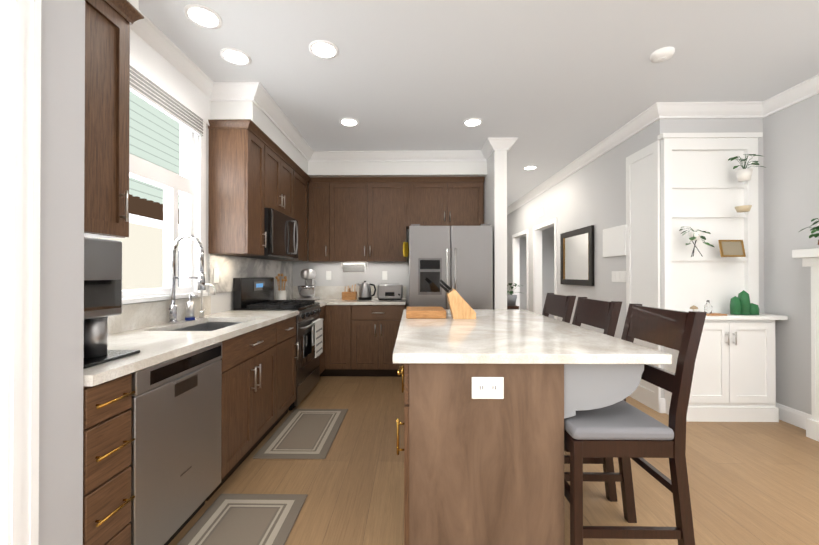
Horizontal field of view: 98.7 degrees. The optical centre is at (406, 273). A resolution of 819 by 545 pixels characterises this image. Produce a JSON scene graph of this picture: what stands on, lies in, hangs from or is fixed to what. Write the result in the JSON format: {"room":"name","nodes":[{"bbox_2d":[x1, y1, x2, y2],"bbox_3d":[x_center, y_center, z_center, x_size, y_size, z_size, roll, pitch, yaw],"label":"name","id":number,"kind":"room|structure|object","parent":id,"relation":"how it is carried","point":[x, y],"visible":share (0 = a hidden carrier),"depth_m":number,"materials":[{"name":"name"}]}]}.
{"room":"kitchen","nodes":[
{"label":"kitchen","id":0,"kind":"room"},
{"bbox_2d":[39,0,84,544],"bbox_3d":[-1.420,-0.142,-0.279,0.750,2.750,2.804,0,0,1],"label":"wall","id":1,"kind":"structure","parent":0,"point":[61,360],"depth_m":1.05,"materials":[{"name":"grey paint"}]},
{"bbox_2d":[0,0,40,544],"bbox_3d":[-1.085,0.171,0.485,0.138,2.132,0.968,0,0,1],"label":"door frame","id":2,"kind":"structure","parent":1,"relation":"attached to","point":[20,93],"depth_m":0.92,"materials":[{"name":"white"}]},
{"bbox_2d":[127,0,138,10],"bbox_3d":[-1.452,-1.375,1.400,0.360,0.267,0.533,0,0,1],"label":"soffit","id":3,"kind":"structure","parent":0,"point":[135,3],"depth_m":1.64,"materials":[{"name":"white paint"}]},
{"bbox_2d":[122,125,291,313],"bbox_3d":[-1.681,-0.125,2.988,0.140,2.750,3.950,0,0,1],"label":"wall","id":4,"kind":"structure","parent":0,"point":[222,302],"depth_m":2.86,"materials":[{"name":"grey paint"}]},
{"bbox_2d":[84,0,143,237],"bbox_3d":[-1.450,-0.703,1.415,0.357,1.070,0.566,0,0,1],"label":"upper cabinet","id":5,"kind":"object","parent":4,"relation":"attached to","point":[108,23],"visible":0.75,"depth_m":1.55,"materials":[{"name":"brown wood"}]},
{"bbox_2d":[122,32,210,303],"bbox_3d":[-1.673,-0.612,2.260,0.175,1.573,1.184,0,0,1],"label":"window","id":6,"kind":"structure","parent":4,"relation":"in","point":[188,184],"depth_m":2.54,"materials":[{"name":"white wood"}]},
{"bbox_2d":[130,66,202,135],"bbox_3d":[-1.597,-1.127,2.237,0.039,0.125,0.960,0,0,1],"label":"blind valance","id":7,"kind":"object","parent":6,"relation":"attached to","point":[146,89],"visible":0.65,"depth_m":2.29,"materials":[{"name":"grey"}]},
{"bbox_2d":[130,10,225,100],"bbox_3d":[-1.561,-1.451,2.263,0.120,0.105,1.190,0,0,1],"label":"crown molding","id":8,"kind":"structure","parent":4,"relation":"attached to","point":[146,31],"depth_m":2.38,"materials":[{"name":"white wood"}]},
{"bbox_2d":[208,119,271,255],"bbox_3d":[-1.429,-0.695,2.999,0.357,1.070,0.374,0,0,1],"label":"upper cabinet","id":9,"kind":"object","parent":4,"relation":"attached to","point":[255,170],"depth_m":2.85,"materials":[{"name":"brown wood"}]},
{"bbox_2d":[272,141,299,258],"bbox_3d":[-1.421,-0.692,3.572,0.357,1.070,0.773,0,0,1],"label":"upper cabinet","id":10,"kind":"object","parent":4,"relation":"attached to","point":[285,172],"depth_m":3.74,"materials":[{"name":"brown wood"}]},
{"bbox_2d":[237,208,297,258],"bbox_3d":[-1.385,-0.375,3.570,0.431,0.435,0.762,0,0,1],"label":"over-the-range microwave","id":11,"kind":"object","parent":10,"relation":"attached to","point":[280,229],"visible":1,"depth_m":3.41,"materials":[{"name":"black metal"}]},
{"bbox_2d":[265,168,310,260],"bbox_3d":[-1.412,-0.689,4.240,0.357,1.070,0.562,0,0,1],"label":"upper cabinet","id":12,"kind":"object","parent":4,"relation":"attached to","point":[304,178],"depth_m":4.37,"materials":[{"name":"brown wood"}]},
{"bbox_2d":[211,101,310,175],"bbox_3d":[-1.422,-1.364,3.614,0.360,0.267,1.517,0,0,1],"label":"soffit","id":13,"kind":"structure","parent":0,"point":[254,113],"depth_m":2.96,"materials":[{"name":"white paint"}]},
{"bbox_2d":[292,184,408,308],"bbox_3d":[-0.293,-0.116,4.885,2.585,2.750,0.120,0,0,1],"label":"wall","id":14,"kind":"structure","parent":0,"point":[397,272],"depth_m":4.83,"materials":[{"name":"white tile"}]},
{"bbox_2d":[308,177,331,261],"bbox_3d":[-1.131,-0.687,4.677,0.274,1.070,0.317,0,0,1],"label":"upper cabinet","id":15,"kind":"object","parent":14,"relation":"attached to","point":[320,188],"depth_m":4.52,"materials":[{"name":"brown wood"}]},
{"bbox_2d":[332,177,407,261],"bbox_3d":[-0.487,-0.687,4.668,1.013,1.070,0.317,0,0,1],"label":"upper cabinet","id":16,"kind":"object","parent":14,"relation":"attached to","point":[361,219],"depth_m":4.52,"materials":[{"name":"brown wood"}]},
{"bbox_2d":[341,262,367,271],"bbox_3d":[-0.698,-0.084,4.650,0.350,0.130,0.116,0,0,1],"label":"paper towel holder","id":17,"kind":"object","parent":16,"relation":"attached to","point":[353,267],"visible":1,"depth_m":4.61,"materials":[{"name":"white"}]},
{"bbox_2d":[408,177,483,228],"bbox_3d":[0.502,-0.687,4.655,0.965,1.070,0.317,0,0,1],"label":"upper cabinet","id":18,"kind":"object","parent":14,"relation":"attached to","point":[432,201],"depth_m":4.51,"materials":[{"name":"brown wood"}]},
{"bbox_2d":[308,161,486,183],"bbox_3d":[-0.297,-1.359,4.605,2.585,0.267,0.450,0,0,1],"label":"soffit","id":19,"kind":"structure","parent":0,"point":[455,168],"depth_m":4.38,"materials":[{"name":"white paint"}]},
{"bbox_2d":[139,0,818,206],"bbox_3d":[0.880,-1.523,3.446,5.250,0.050,10.700,0,0,1],"label":"ceiling","id":20,"kind":"structure","parent":0,"point":[554,86],"depth_m":2.51,"materials":[{"name":"grey paint"}]},
{"bbox_2d":[184,4,221,28],"bbox_3d":[-1.193,-1.501,2.063,0.195,0.008,0.195,0,0,-8],"label":"recessed light","id":21,"kind":"object","parent":20,"relation":"in","point":[203,16],"depth_m":2.06,"materials":[{"name":"white plastic"}]},
{"bbox_2d":[220,48,250,65],"bbox_3d":[-1.188,-1.499,2.443,0.195,0.008,0.195,0,0,-5],"label":"recessed light","id":22,"kind":"object","parent":20,"relation":"in","point":[234,56],"depth_m":2.43,"materials":[{"name":"white plastic"}]},
{"bbox_2d":[238,82,313,161],"bbox_3d":[-1.211,-1.445,3.526,0.125,0.105,1.535,0,0,1],"label":"crown molding","id":23,"kind":"structure","parent":20,"relation":"attached to","point":[255,92],"depth_m":3.17,"materials":[{"name":"white wood"}]},
{"bbox_2d":[309,40,338,58],"bbox_3d":[-0.559,-1.499,2.365,0.195,0.008,0.195,0,0,-8],"label":"recessed light","id":24,"kind":"object","parent":20,"relation":"in","point":[323,49],"depth_m":2.36,"materials":[{"name":"white plastic"}]},
{"bbox_2d":[339,118,358,126],"bbox_3d":[-0.574,-1.494,3.485,0.195,0.008,0.195,0,0,-8],"label":"recessed light","id":25,"kind":"object","parent":20,"relation":"in","point":[349,122],"depth_m":3.49,"materials":[{"name":"white plastic"}]},
{"bbox_2d":[463,118,482,126],"bbox_3d":[0.651,-1.494,3.489,0.195,0.008,0.195,0,0,-5],"label":"recessed light","id":26,"kind":"object","parent":20,"relation":"in","point":[471,122],"depth_m":3.49,"materials":[{"name":"white plastic"}]},
{"bbox_2d":[523,166,536,169],"bbox_3d":[1.736,-1.486,4.964,0.195,0.008,0.195,0,0,-8],"label":"recessed light","id":27,"kind":"object","parent":20,"relation":"in","point":[527,167],"depth_m":4.95,"materials":[{"name":"white plastic"}]},
{"bbox_2d":[650,47,674,62],"bbox_3d":[1.742,-1.482,2.404,0.140,0.042,0.140,0,0,1],"label":"smoke detector","id":28,"kind":"object","parent":20,"relation":"attached to","point":[663,54],"visible":1,"depth_m":2.38,"materials":[{"name":"white plastic"}]},
{"bbox_2d":[168,376,818,544],"bbox_3d":[-0.244,1.277,3.447,7.500,0.050,10.700,0,0,1],"label":"floor","id":29,"kind":"structure","parent":0,"point":[753,483],"depth_m":2.08,"materials":[{"name":"brown wood"}]},
{"bbox_2d":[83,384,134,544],"bbox_3d":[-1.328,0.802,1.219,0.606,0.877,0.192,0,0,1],"label":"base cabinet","id":30,"kind":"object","parent":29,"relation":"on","point":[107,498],"depth_m":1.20,"materials":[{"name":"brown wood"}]},
{"bbox_2d":[83,316,146,451],"bbox_3d":[-1.315,0.363,1.219,0.632,0.376,0.188,0,0,1],"label":"base cabinet","id":31,"kind":"object","parent":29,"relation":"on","point":[109,384],"depth_m":1.24,"materials":[{"name":"brown wood"}]},
{"bbox_2d":[83,237,139,368],"bbox_3d":[-1.319,0.098,1.297,0.450,0.455,0.300,0,0,1],"label":"coffee maker","id":32,"kind":"object","parent":31,"relation":"on","point":[102,280],"visible":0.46,"depth_m":1.32,"materials":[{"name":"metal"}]},
{"bbox_2d":[114,304,230,379],"bbox_3d":[-1.310,0.365,1.625,0.632,0.376,0.623,0,0,1],"label":"countertop","id":33,"kind":"structure","parent":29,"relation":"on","point":[165,341],"depth_m":2.00,"materials":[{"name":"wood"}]},
{"bbox_2d":[127,342,221,544],"bbox_3d":[-1.301,0.806,1.623,0.596,0.874,0.603,0,0,1],"label":"dishwasher","id":34,"kind":"object","parent":29,"relation":"on","point":[175,409],"visible":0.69,"depth_m":1.53,"materials":[{"name":"silver metal"}]},
{"bbox_2d":[134,296,282,375],"bbox_3d":[-1.300,0.368,2.326,0.632,0.376,0.779,0,0,1],"label":"base cabinet","id":35,"kind":"object","parent":29,"relation":"on","point":[255,334],"depth_m":2.42,"materials":[{"name":"brown wood"}]},
{"bbox_2d":[168,234,205,323],"bbox_3d":[-1.463,0.035,2.315,0.243,0.591,0.109,0,0,1],"label":"faucet","id":36,"kind":"object","parent":35,"relation":"on","point":[173,306],"visible":1,"depth_m":2.33,"materials":[{"name":"silver metal"}]},
{"bbox_2d":[185,294,197,320],"bbox_3d":[-1.528,0.240,2.494,0.082,0.182,0.062,0,0,1],"label":"soap pump","id":37,"kind":"object","parent":35,"relation":"on","point":[190,316],"visible":1,"depth_m":2.48,"materials":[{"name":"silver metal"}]},
{"bbox_2d":[199,283,215,317],"bbox_3d":[-1.495,0.204,2.656,0.124,0.257,0.069,0,0,1],"label":"tap","id":38,"kind":"object","parent":35,"relation":"on","point":[201,313],"visible":0.81,"depth_m":2.63,"materials":[{"name":"silver metal"}]},
{"bbox_2d":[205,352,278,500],"bbox_3d":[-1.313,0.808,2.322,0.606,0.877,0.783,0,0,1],"label":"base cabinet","id":39,"kind":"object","parent":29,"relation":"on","point":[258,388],"depth_m":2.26,"materials":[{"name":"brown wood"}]},
{"bbox_2d":[177,494,307,544],"bbox_3d":[-0.805,1.237,1.546,0.490,0.010,0.853,0,0,1],"label":"rug","id":40,"kind":"object","parent":29,"relation":"on","point":[246,519],"visible":1,"depth_m":1.75,"materials":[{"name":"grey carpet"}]},
{"bbox_2d":[233,277,323,410],"bbox_3d":[-1.250,0.648,3.563,0.647,1.210,0.762,0,0,1],"label":"range","id":41,"kind":"object","parent":29,"relation":"on","point":[255,293],"visible":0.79,"depth_m":3.41,"materials":[{"name":"black"}]},
{"bbox_2d":[312,319,322,357],"bbox_3d":[-0.936,0.672,3.679,0.038,0.363,0.282,0,0,1],"label":"towel","id":42,"kind":"object","parent":41,"relation":"hanging from","point":[317,334],"visible":0.98,"depth_m":3.65,"materials":[{"name":"white fabric"}]},
{"bbox_2d":[279,340,298,420],"bbox_3d":[-1.305,0.811,2.944,0.606,0.877,0.462,0,0,1],"label":"base cabinet","id":43,"kind":"object","parent":29,"relation":"on","point":[287,356],"depth_m":2.98,"materials":[{"name":"brown wood"}]},
{"bbox_2d":[283,311,298,347],"bbox_3d":[-1.292,0.372,2.946,0.632,0.376,0.462,0,0,1],"label":"base cabinet","id":44,"kind":"object","parent":29,"relation":"on","point":[289,317],"depth_m":2.98,"materials":[{"name":"brown wood"}]},
{"bbox_2d":[253,409,347,458],"bbox_3d":[-0.788,1.243,2.792,0.490,0.010,0.865,0,0,1],"label":"rug","id":45,"kind":"object","parent":29,"relation":"on","point":[305,434],"visible":1,"depth_m":2.69,"materials":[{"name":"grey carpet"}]},
{"bbox_2d":[208,254,405,376],"bbox_3d":[-0.810,0.550,3.832,1.572,1.407,1.987,0,0,1],"label":"base cabinet","id":46,"kind":"object","parent":29,"relation":"on","point":[359,337],"visible":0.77,"depth_m":4.22,"materials":[{"name":"brown wood"}]},
{"bbox_2d":[214,268,218,282],"bbox_3d":[-1.593,0.019,2.936,0.005,0.120,0.070,0,0,1],"label":"electrical outlet plate","id":47,"kind":"object","parent":46,"relation":"attached to","point":[216,271],"depth_m":2.94,"materials":[{"name":"white plastic"}]},
{"bbox_2d":[275,274,286,299],"bbox_3d":[-1.454,0.170,4.079,0.131,0.338,0.129,0,0,1],"label":"crock","id":48,"kind":"object","parent":46,"relation":"on","point":[280,294],"visible":0.85,"depth_m":4.04,"materials":[{"name":"white ceramic"}]},
{"bbox_2d":[296,269,319,299],"bbox_3d":[-1.261,0.141,4.471,0.220,0.400,0.370,0,0,1],"label":"stand mixer","id":49,"kind":"object","parent":46,"relation":"on","point":[306,291],"visible":1,"depth_m":4.35,"materials":[{"name":"silver metal"}]},
{"bbox_2d":[326,271,330,279],"bbox_3d":[-1.076,0.029,4.829,0.070,0.120,0.005,0,0,1],"label":"electrical outlet plate","id":50,"kind":"object","parent":46,"relation":"attached to","point":[328,275],"depth_m":4.83,"materials":[{"name":"white plastic"}]},
{"bbox_2d":[342,284,356,299],"bbox_3d":[-0.749,0.242,4.589,0.180,0.200,0.120,0,0,1],"label":"caddy","id":51,"kind":"object","parent":46,"relation":"on","point":[349,295],"visible":1,"depth_m":4.53,"materials":[{"name":"brown wood"}]},
{"bbox_2d":[357,281,375,299],"bbox_3d":[-0.522,0.219,4.566,0.247,0.245,0.176,0,0,1],"label":"kettle","id":52,"kind":"object","parent":46,"relation":"on","point":[364,291],"visible":1,"depth_m":4.51,"materials":[{"name":"silver metal"}]},
{"bbox_2d":[382,271,386,279],"bbox_3d":[-0.306,0.029,4.818,0.070,0.120,0.005,0,0,1],"label":"electrical outlet plate","id":53,"kind":"object","parent":46,"relation":"attached to","point":[384,273],"depth_m":4.82,"materials":[{"name":"white plastic"}]},
{"bbox_2d":[377,284,402,299],"bbox_3d":[-0.219,0.241,4.584,0.320,0.202,0.195,0,0,1],"label":"toaster","id":54,"kind":"object","parent":46,"relation":"on","point":[389,291],"visible":1,"depth_m":4.50,"materials":[{"name":"silver metal"}]},
{"bbox_2d":[409,224,492,308],"bbox_3d":[0.485,0.359,4.279,0.913,1.795,0.986,0,0,1],"label":"refrigerator","id":55,"kind":"object","parent":29,"relation":"on","point":[459,259],"visible":0.46,"depth_m":3.84,"materials":[{"name":"silver metal"}]},
{"bbox_2d":[403,242,408,256],"bbox_3d":[-0.015,-0.300,4.195,0.070,0.216,0.215,0,0,1],"label":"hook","id":56,"kind":"object","parent":55,"relation":"attached to","point":[405,249],"visible":1,"depth_m":4.14,"materials":[{"name":"yellow"}]},
{"bbox_2d":[507,283,520,308],"bbox_3d":[2.178,0.739,7.339,0.480,1.065,0.391,0,0,1],"label":"plant","id":57,"kind":"object","parent":29,"relation":"on","point":[511,301],"visible":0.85,"depth_m":7.22,"materials":[{"name":"green plant"}]},
{"bbox_2d":[396,365,643,544],"bbox_3d":[0.476,0.808,2.311,1.019,0.877,1.756,0,0,1],"label":"kitchen island","id":58,"kind":"object","parent":29,"relation":"on","point":[483,471],"depth_m":1.44,"materials":[{"name":"brown wood"}]},
{"bbox_2d":[472,377,503,398],"bbox_3d":[0.328,0.467,1.433,0.130,0.088,0.008,0,0,1],"label":"outlet","id":59,"kind":"object","parent":58,"relation":"attached to","point":[487,387],"visible":1,"depth_m":1.43,"materials":[{"name":"white plastic"}]},
{"bbox_2d":[393,309,671,364],"bbox_3d":[0.509,0.346,2.316,1.110,0.040,1.830,0,0,1],"label":"island countertop","id":60,"kind":"structure","parent":58,"relation":"on","point":[496,336],"depth_m":1.62,"materials":[{"name":"white stone"}]},
{"bbox_2d":[406,307,445,318],"bbox_3d":[0.141,0.300,2.716,0.290,0.055,0.360,0,0,1],"label":"cutting board","id":61,"kind":"object","parent":60,"relation":"on","point":[425,312],"visible":1,"depth_m":2.54,"materials":[{"name":"brown wood"}]},
{"bbox_2d":[439,279,475,318],"bbox_3d":[0.361,0.185,2.569,0.266,0.284,0.110,0,0,1],"label":"knife block","id":62,"kind":"object","parent":60,"relation":"on","point":[460,307],"visible":1,"depth_m":2.51,"materials":[{"name":"brown wood"}]},
{"bbox_2d":[542,293,575,451],"bbox_3d":[0.927,0.703,2.674,0.520,1.090,0.432,0,0,1],"label":"stool","id":63,"kind":"object","parent":29,"relation":"on","point":[562,306],"visible":0.12,"depth_m":2.58,"materials":[{"name":"brown wood"}]},
{"bbox_2d":[564,297,621,501],"bbox_3d":[0.920,0.700,2.134,0.520,1.090,0.432,0,0,1],"label":"stool","id":64,"kind":"object","parent":29,"relation":"on","point":[601,314],"visible":0.15,"depth_m":1.95,"materials":[{"name":"brown wood"}]},
{"bbox_2d":[564,303,706,544],"bbox_3d":[0.912,0.698,1.584,0.520,1.090,0.432,0,0,1],"label":"stool","id":65,"kind":"object","parent":29,"relation":"on","point":[624,431],"visible":0.71,"depth_m":1.39,"materials":[{"name":"brown wood"}]},
{"bbox_2d":[626,132,787,421],"bbox_3d":[2.716,0.006,3.281,0.914,2.490,0.704,0,0,1],"label":"tall cabinet","id":66,"kind":"object","parent":29,"relation":"on","point":[734,373],"visible":0.75,"depth_m":3.15,"materials":[{"name":"white wood"}]},
{"bbox_2d":[679,227,713,256],"bbox_3d":[2.481,-0.275,3.006,0.260,0.269,0.289,0,0,1],"label":"shelf plant","id":67,"kind":"object","parent":66,"relation":"on","point":[695,236],"visible":0.98,"depth_m":3.00,"materials":[{"name":"green plant"}]},
{"bbox_2d":[718,240,745,256],"bbox_3d":[2.790,-0.214,3.022,0.200,0.150,0.038,0,0,1],"label":"framed picture","id":68,"kind":"object","parent":66,"relation":"on","point":[731,248],"visible":1,"depth_m":3.02,"materials":[{"name":"beige paper"}]},
{"bbox_2d":[735,205,751,211],"bbox_3d":[2.870,-0.549,3.004,0.110,0.045,0.110,0,0,1],"label":"bowl","id":69,"kind":"object","parent":66,"relation":"on","point":[745,208],"visible":1,"depth_m":2.97,"materials":[{"name":"beige"}]},
{"bbox_2d":[728,154,765,181],"bbox_3d":[2.881,-0.903,2.991,0.269,0.224,0.265,0,0,1],"label":"potted plant","id":70,"kind":"object","parent":66,"relation":"on","point":[744,174],"visible":1,"depth_m":2.98,"materials":[{"name":"white"}]},
{"bbox_2d":[792,248,818,441],"bbox_3d":[3.077,0.529,1.916,0.210,1.430,1.620,0,0,1],"label":"fireplace surround","id":71,"kind":"object","parent":29,"relation":"on","point":[810,257],"visible":1,"depth_m":2.65,"materials":[{"name":"white"}]},
{"bbox_2d":[799,218,818,244],"bbox_3d":[3.060,-0.293,2.591,0.248,0.220,0.215,0,0,1],"label":"mantel plant","id":72,"kind":"object","parent":71,"relation":"on","point":[813,231],"visible":1,"depth_m":2.62,"materials":[{"name":"green plant"}]},
{"bbox_2d":[484,150,506,308],"bbox_3d":[1.088,-0.109,6.226,0.140,2.750,4.520,0,0,1],"label":"wall","id":73,"kind":"structure","parent":0,"point":[495,197],"depth_m":3.97,"materials":[{"name":"white paint"}]},
{"bbox_2d":[314,150,488,161],"bbox_3d":[-0.120,-1.441,4.331,2.225,0.105,0.095,0,0,1],"label":"crown molding","id":74,"kind":"structure","parent":73,"relation":"attached to","point":[423,155],"depth_m":4.33,"materials":[{"name":"white wood"}]},
{"bbox_2d":[478,138,501,157],"bbox_3d":[0.954,-1.442,4.072,0.120,0.105,0.385,0,0,1],"label":"crown molding","id":75,"kind":"structure","parent":73,"relation":"attached to","point":[491,144],"depth_m":3.98,"materials":[{"name":"white wood"}]},
{"bbox_2d":[502,138,517,151],"bbox_3d":[1.192,-1.432,6.184,0.120,0.105,4.615,0,0,1],"label":"crown molding","id":76,"kind":"structure","parent":73,"relation":"attached to","point":[507,143],"depth_m":3.91,"materials":[{"name":"white wood"}]},
{"bbox_2d":[520,226,553,317],"bbox_3d":[2.295,-0.097,8.530,2.490,2.750,0.120,0,0,1],"label":"wall","id":77,"kind":"structure","parent":0,"point":[547,260],"depth_m":8.45,"materials":[{"name":"grey paint"}]},
{"bbox_2d":[507,119,672,397],"bbox_3d":[2.378,-0.111,5.819,0.120,2.750,5.300,0,0,1],"label":"wall","id":78,"kind":"structure","parent":0,"point":[592,193],"depth_m":4.29,"materials":[{"name":"grey paint"}]},
{"bbox_2d":[512,218,556,318],"bbox_3d":[2.380,0.208,6.602,0.136,2.120,2.370,0,0,1],"label":"door frame","id":79,"kind":"structure","parent":78,"relation":"attached to","point":[537,271],"depth_m":6.38,"materials":[{"name":"white wood"}]},
{"bbox_2d":[560,225,593,285],"bbox_3d":[2.283,-0.214,4.760,0.035,0.745,0.900,0,0,1],"label":"mirror","id":80,"kind":"object","parent":78,"relation":"attached to","point":[576,256],"visible":1,"depth_m":4.68,"materials":[{"name":"black"}]},
{"bbox_2d":[507,102,670,213],"bbox_3d":[2.269,-1.434,5.779,0.095,0.105,5.395,0,0,1],"label":"crown molding","id":81,"kind":"structure","parent":78,"relation":"attached to","point":[659,110],"depth_m":3.96,"materials":[{"name":"white"}]},
{"bbox_2d":[603,224,625,256],"bbox_3d":[2.273,-0.346,3.856,0.030,0.320,0.430,0,0,1],"label":"wall panel","id":82,"kind":"object","parent":78,"relation":"attached to","point":[614,241],"visible":0.85,"depth_m":3.83,"materials":[{"name":"white plastic"}]},
{"bbox_2d":[612,271,625,281],"bbox_3d":[2.283,0.035,3.786,0.009,0.111,0.238,0,0,1],"label":"light switch","id":83,"kind":"object","parent":78,"relation":"attached to","point":[618,276],"visible":1,"depth_m":3.78,"materials":[{"name":"white plastic"}]},
{"bbox_2d":[659,398,665,412],"bbox_3d":[2.303,1.191,4.279,0.045,0.130,2.266,0,0,1],"label":"baseboard","id":84,"kind":"structure","parent":78,"relation":"attached to","point":[662,404],"depth_m":3.15,"materials":[{"name":"white wood"}]},
{"bbox_2d":[673,118,763,312],"bbox_3d":[2.865,-0.123,3.412,0.920,2.750,0.500,0,0,1],"label":"wall","id":85,"kind":"structure","parent":0,"point":[720,125],"depth_m":3.17,"materials":[{"name":"grey paint"}]},
{"bbox_2d":[663,101,762,118],"bbox_3d":[2.697,-1.447,3.123,0.780,0.105,0.095,0,0,1],"label":"crown molding","id":86,"kind":"structure","parent":85,"relation":"attached to","point":[753,109],"depth_m":3.12,"materials":[{"name":"white wood"}]},
{"bbox_2d":[763,94,818,414],"bbox_3d":[3.229,-0.137,0.707,0.120,2.750,4.900,0,0,1],"label":"wall","id":87,"kind":"structure","parent":0,"point":[791,165],"depth_m":2.93,"materials":[{"name":"grey paint"}]},
{"bbox_2d":[763,74,818,117],"bbox_3d":[3.121,-1.459,0.715,0.095,0.105,4.900,0,0,1],"label":"crown molding","id":88,"kind":"structure","parent":87,"relation":"attached to","point":[791,96],"depth_m":2.87,"materials":[{"name":"white"}]},
{"bbox_2d":[776,403,811,429],"bbox_3d":[3.188,1.184,2.923,0.020,0.130,0.455,0,0,1],"label":"baseboard","id":89,"kind":"structure","parent":87,"relation":"attached to","point":[792,416],"depth_m":2.90,"materials":[{"name":"white wood"}]},
{"label":"outside","id":90,"kind":"structure","parent":0,"visible":0},
{"bbox_2d":[98,91,179,289],"bbox_3d":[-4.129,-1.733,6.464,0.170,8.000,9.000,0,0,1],"label":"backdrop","id":91,"kind":"structure","parent":90,"point":[154,135],"depth_m":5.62,"materials":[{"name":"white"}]}
]}

